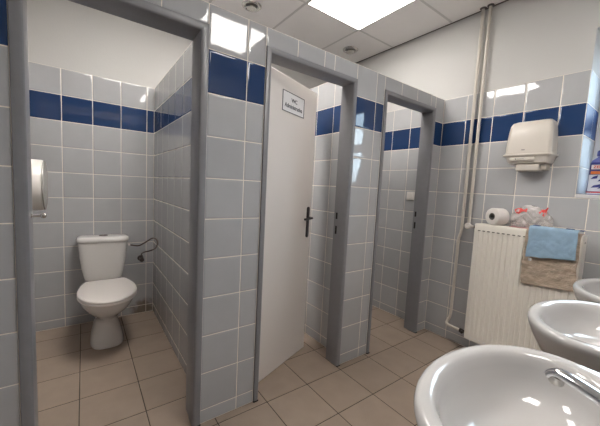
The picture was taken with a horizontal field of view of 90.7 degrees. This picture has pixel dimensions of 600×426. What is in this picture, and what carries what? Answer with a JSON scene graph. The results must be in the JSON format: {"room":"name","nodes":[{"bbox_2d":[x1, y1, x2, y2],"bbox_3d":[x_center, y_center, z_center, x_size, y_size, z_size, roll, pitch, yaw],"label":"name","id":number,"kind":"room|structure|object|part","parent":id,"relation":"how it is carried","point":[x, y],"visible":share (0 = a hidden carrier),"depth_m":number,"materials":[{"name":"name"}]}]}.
{"room":"public restroom","nodes":[
{"label":"public restroom","id":0,"kind":"room"},
{"bbox_2d":[153,42,192,373],"bbox_3d":[-0.894,-0.020,2.187,0.081,2.074,1.500,-1,6,-36],"label":"wall","id":1,"kind":"structure","parent":0,"point":[173,93],"depth_m":2.16,"materials":[{"name":"grey tile"}]},
{"bbox_2d":[27,0,326,331],"bbox_3d":[-1.297,-0.426,2.837,4.055,2.888,0.102,-1,6,-36],"label":"wall","id":2,"kind":"structure","parent":0,"point":[94,75],"depth_m":2.45,"materials":[{"name":"grey tile"}]},
{"bbox_2d":[137,255,143,261],"bbox_3d":[-1.452,0.415,2.711,0.052,0.062,0.090,-1,6,-36],"label":"valve","id":3,"kind":"object","parent":2,"relation":"attached to","point":[140,258],"visible":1,"depth_m":2.70,"materials":[{"name":"metal"}]},
{"bbox_2d":[128,237,157,254],"bbox_3d":[-1.368,0.303,2.572,0.286,0.199,0.137,6,6,34],"label":"hose","id":4,"kind":"object","parent":3,"relation":"attached to","point":[129,244],"visible":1,"depth_m":2.59,"materials":[{"name":"grey plastic"}]},
{"bbox_2d":[0,0,444,425],"bbox_3d":[-0.415,0.059,1.550,3.955,2.073,0.102,-1,6,-36],"label":"wall","id":5,"kind":"structure","parent":0,"point":[238,44],"depth_m":1.55,"materials":[{"name":"grey tile"}]},
{"bbox_2d":[7,0,208,425],"bbox_3d":[-0.780,0.110,1.308,0.674,1.977,0.154,-1,6,-36],"label":"door frame","id":6,"kind":"structure","parent":5,"relation":"in","point":[143,12],"depth_m":1.20,"materials":[{"name":"grey metal"}]},
{"bbox_2d":[253,46,357,402],"bbox_3d":[-0.050,0.090,1.974,0.683,1.977,0.372,-1,6,-36],"label":"door","id":7,"kind":"structure","parent":5,"relation":"in","point":[288,138],"depth_m":1.99,"materials":[{"name":"white wood"}]},
{"bbox_2d":[282,89,304,118],"bbox_3d":[-0.040,-0.708,1.935,0.003,0.126,0.250,6,6,33],"label":"door sign","id":8,"kind":"object","parent":7,"relation":"attached to","point":[293,104],"visible":1,"depth_m":1.92,"materials":[{"name":"paper"}]},
{"bbox_3d":[0.052,0.072,2.158,0.056,0.230,0.127,6,6,32],"label":"handle","id":9,"kind":"part","parent":7,"relation":"part of","materials":[{"name":"black metal"}]},
{"bbox_2d":[366,89,435,353],"bbox_3d":[0.801,0.093,2.441,0.672,1.977,0.122,-1,6,-36],"label":"door frame","id":10,"kind":"structure","parent":5,"relation":"in","point":[428,112],"depth_m":2.57,"materials":[{"name":"grey metal"}]},
{"bbox_2d":[36,306,464,425],"bbox_3d":[-0.195,1.170,1.352,4.055,0.079,4.100,-1,6,-36],"label":"floor","id":11,"kind":"structure","parent":0,"point":[141,380],"depth_m":1.89,"materials":[{"name":"brown tile"}]},
{"bbox_2d":[76,234,136,349],"bbox_3d":[-1.484,0.594,2.273,0.375,0.776,0.784,-1,6,-36],"label":"toilet","id":12,"kind":"object","parent":11,"relation":"on","point":[105,294],"visible":1,"depth_m":2.27,"materials":[{"name":"white ceramic"}]},
{"bbox_3d":[-1.640,0.209,2.473,0.366,0.046,0.203,-1,6,-36],"label":"cistern lid","id":13,"kind":"part","parent":12,"relation":"part of","materials":[{"name":"white ceramic"}]},
{"bbox_3d":[-1.470,0.784,2.264,0.356,0.402,0.680,-1,6,-36],"label":"bowl","id":14,"kind":"part","parent":12,"relation":"part of","materials":[{"name":"white ceramic"}]},
{"bbox_3d":[-1.406,0.585,2.172,0.368,0.016,0.531,-1,6,-36],"label":"seat","id":15,"kind":"part","parent":12,"relation":"part of","materials":[{"name":"white plastic"}]},
{"bbox_3d":[-1.405,0.565,2.170,0.368,0.024,0.531,-1,6,-36],"label":"lid","id":16,"kind":"part","parent":12,"relation":"part of","materials":[{"name":"white plastic"}]},
{"bbox_2d":[304,82,341,346],"bbox_3d":[-0.078,-0.030,2.783,0.081,2.073,1.500,-1,6,-36],"label":"wall","id":17,"kind":"structure","parent":0,"point":[328,109],"depth_m":2.36,"materials":[{"name":"grey tile"}]},
{"bbox_2d":[204,0,508,62],"bbox_3d":[-0.054,-1.587,1.113,4.055,0.054,4.100,-1,6,-36],"label":"ceiling","id":18,"kind":"structure","parent":0,"point":[296,19],"depth_m":2.59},
{"bbox_2d":[242,0,261,11],"bbox_3d":[-0.395,-1.680,2.423,0.161,0.027,0.161,-1,6,-36],"label":"recessed light","id":19,"kind":"object","parent":18,"relation":"in","point":[249,5],"visible":1,"depth_m":2.41,"materials":[{"name":"silver metal"}]},
{"bbox_3d":[-0.395,-1.681,2.423,0.083,0.022,0.083,-1,6,-36],"label":"bulb","id":20,"kind":"part","parent":19,"relation":"part of","materials":[{"name":"white glass"}]},
{"bbox_2d":[343,46,357,53],"bbox_3d":[0.526,-1.691,3.095,0.161,0.027,0.161,-1,6,-36],"label":"recessed light","id":21,"kind":"object","parent":18,"relation":"in","point":[349,49],"visible":1,"depth_m":3.07,"materials":[{"name":"silver metal"}]},
{"bbox_2d":[307,0,414,30],"bbox_3d":[0.468,-1.634,2.287,0.594,0.009,0.594,-1,6,-36],"label":"recessed light","id":22,"kind":"object","parent":18,"relation":"in","point":[358,14],"visible":1,"depth_m":2.39,"materials":[{"name":"white plastic"}]},
{"bbox_2d":[356,0,599,346],"bbox_3d":[1.607,-0.248,2.493,0.432,2.888,4.100,-1,6,-36],"label":"wall","id":23,"kind":"structure","parent":0,"point":[543,58],"depth_m":2.31,"materials":[{"name":"grey tile"}]},
{"bbox_2d":[406,192,414,200],"bbox_3d":[1.065,-0.163,2.859,0.016,0.080,0.080,-1,6,-36],"label":"light switch","id":24,"kind":"object","parent":23,"relation":"attached to","point":[410,195],"visible":0.96,"depth_m":2.85,"materials":[{"name":"white plastic"}]},
{"bbox_2d":[445,6,486,333],"bbox_3d":[1.367,-0.307,2.351,0.083,2.569,0.205,1,5,-18],"label":"pipe","id":25,"kind":"object","parent":23,"relation":"attached to","point":[484,8],"visible":0.94,"depth_m":2.40,"materials":[{"name":"beige metal"}]},
{"bbox_2d":[467,3,494,222],"bbox_3d":[1.409,-0.739,2.332,0.066,1.701,0.048,-1,6,-36],"label":"pipe","id":26,"kind":"object","parent":23,"relation":"attached to","point":[491,5],"visible":0.87,"depth_m":2.32,"materials":[{"name":"white metal"}]},
{"bbox_2d":[464,223,587,350],"bbox_3d":[1.545,0.553,2.086,0.162,0.897,0.609,-1,6,-36],"label":"radiator","id":27,"kind":"object","parent":23,"relation":"attached to","point":[498,304],"visible":0.59,"depth_m":2.11,"materials":[{"name":"beige metal"}]},
{"bbox_2d":[464,223,474,228],"bbox_3d":[1.358,0.105,2.339,0.066,0.050,0.107,-1,6,-36],"label":"valve","id":28,"kind":"object","parent":27,"relation":"attached to","point":[467,225],"visible":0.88,"depth_m":2.34,"materials":[{"name":"white plastic"}]},
{"bbox_2d":[485,208,509,224],"bbox_3d":[1.449,0.027,2.179,0.092,0.124,0.124,2,5,-12],"label":"paper roll","id":29,"kind":"object","parent":27,"relation":"on","point":[494,216],"visible":1,"depth_m":2.14,"materials":[{"name":"paper"}]},
{"bbox_2d":[509,208,548,228],"bbox_3d":[1.596,0.027,2.043,0.102,0.162,0.230,-1,6,-36],"label":"plastic bag","id":30,"kind":"object","parent":27,"relation":"on","point":[518,210],"visible":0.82,"depth_m":2.04,"materials":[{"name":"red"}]},
{"bbox_2d":[515,208,527,213],"bbox_3d":[1.535,-0.014,2.069,0.023,0.042,0.089,1,5,-21],"label":"print","id":31,"kind":"object","parent":30,"relation":"attached to","point":[518,210],"depth_m":2.07},
{"bbox_2d":[539,208,548,216],"bbox_3d":[1.617,-0.007,1.968,0.051,0.064,0.025,4,5,16],"label":"print","id":32,"kind":"object","parent":30,"relation":"attached to","point":[544,211],"depth_m":1.97},
{"bbox_2d":[477,223,586,235],"bbox_3d":[1.546,0.109,2.032,0.099,0.004,0.600,-1,6,-36],"label":"grille","id":33,"kind":"object","parent":27,"relation":"attached to","point":[483,225],"depth_m":2.11,"materials":[{"name":"beige metal"}]},
{"bbox_2d":[520,228,584,291],"bbox_3d":[1.608,0.299,1.903,0.094,0.375,0.280,-1,6,-36],"label":"cloth","id":34,"kind":"object","parent":27,"relation":"hanging from","point":[559,274],"visible":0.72,"depth_m":1.88,"materials":[{"name":"beige fabric"}]},
{"bbox_2d":[525,225,584,260],"bbox_3d":[1.600,0.206,1.871,0.088,0.231,0.262,-1,6,-36],"label":"towel","id":35,"kind":"object","parent":34,"relation":"on","point":[543,242],"visible":1,"depth_m":1.85,"materials":[{"name":"blue fabric"}]},
{"bbox_2d":[503,119,558,171],"bbox_3d":[1.584,-0.460,2.040,0.137,0.341,0.285,-1,6,-36],"label":"paper towel dispenser","id":36,"kind":"object","parent":23,"relation":"attached to","point":[531,145],"visible":1,"depth_m":1.99,"materials":[{"name":"beige plastic"}]},
{"bbox_2d":[506,155,555,164],"bbox_3d":[1.583,-0.363,2.051,0.126,0.050,0.260,-1,6,-36],"label":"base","id":37,"kind":"object","parent":36,"relation":"on","point":[511,159],"depth_m":2.00,"materials":[{"name":"beige plastic"}]},
{"bbox_2d":[505,119,557,154],"bbox_3d":[1.591,-0.517,2.038,0.126,0.227,0.265,-1,6,-36],"label":"cover","id":38,"kind":"object","parent":36,"relation":"on","point":[537,137],"depth_m":1.98,"materials":[{"name":"beige plastic"}]},
{"bbox_2d":[575,108,599,198],"bbox_3d":[2.170,-0.583,1.687,0.404,1.044,0.730,-1,6,-36],"label":"window","id":39,"kind":"structure","parent":23,"relation":"in","point":[597,139],"depth_m":2.05,"materials":[{"name":"white plastic"}]},
{"bbox_3d":[2.116,-0.075,1.710,0.334,0.024,0.728,-1,6,-36],"label":"sill","id":40,"kind":"part","parent":39,"relation":"part of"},
{"bbox_2d":[586,150,599,194],"bbox_3d":[1.910,-0.256,1.889,0.069,0.284,0.105,-1,6,-36],"label":"bottle","id":41,"kind":"object","parent":39,"relation":"on","point":[593,184],"visible":0.98,"depth_m":1.89,"materials":[{"name":"plastic"}]},
{"bbox_2d":[591,175,599,188],"bbox_3d":[1.882,-0.197,1.875,0.002,0.085,0.070,-1,6,-36],"label":"label","id":42,"kind":"object","parent":41,"relation":"on","point":[595,179],"depth_m":1.88,"materials":[{"name":"white paper"}]},
{"bbox_3d":[2.306,-0.596,1.784,0.070,1.020,0.730,-1,6,-36],"label":"frame","id":43,"kind":"part","parent":39,"relation":"part of","materials":[{"name":"white plastic"}]},
{"bbox_3d":[0.780,-0.066,-0.091,3.955,2.888,0.882,-1,6,-36],"label":"wall","id":44,"kind":"structure","parent":0,"visible":0},
{"bbox_2d":[413,345,599,425],"bbox_3d":[0.479,0.465,0.577,0.554,0.176,0.445,-1,6,-36],"label":"washbasin","id":45,"kind":"object","parent":44,"relation":"attached to","point":[479,385],"visible":0.95,"depth_m":0.71,"materials":[{"name":"white ceramic"}]},
{"bbox_2d":[544,367,599,405],"bbox_3d":[0.514,0.316,0.492,0.052,0.139,0.205,1,5,-19],"label":"faucet","id":46,"kind":"object","parent":45,"relation":"on","point":[558,377],"visible":1,"depth_m":0.54,"materials":[{"name":"silver metal"}]},
{"bbox_2d":[527,299,599,371],"bbox_3d":[1.028,0.458,0.977,0.554,0.176,0.445,-1,6,-36],"label":"washbasin","id":47,"kind":"object","parent":44,"relation":"attached to","point":[567,329],"visible":0.93,"depth_m":1.10,"materials":[{"name":"white ceramic"}]},
{"bbox_2d":[572,278,599,302],"bbox_3d":[1.529,0.452,1.343,0.554,0.176,0.445,-1,6,-36],"label":"washbasin","id":48,"kind":"object","parent":44,"relation":"attached to","point":[588,289],"visible":0.77,"depth_m":1.44,"materials":[{"name":"white ceramic"}]},
{"bbox_3d":[-1.654,-0.010,1.633,0.082,2.072,1.500,-1,6,-36],"label":"wall","id":49,"kind":"structure","parent":0,"visible":0},
{"bbox_2d":[31,159,47,209],"bbox_3d":[-1.581,-0.165,1.730,0.155,0.300,0.300,-1,6,-36],"label":"dispenser","id":50,"kind":"object","parent":49,"relation":"attached to","point":[39,172],"visible":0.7,"depth_m":1.67,"materials":[{"name":"white plastic"}]}
]}

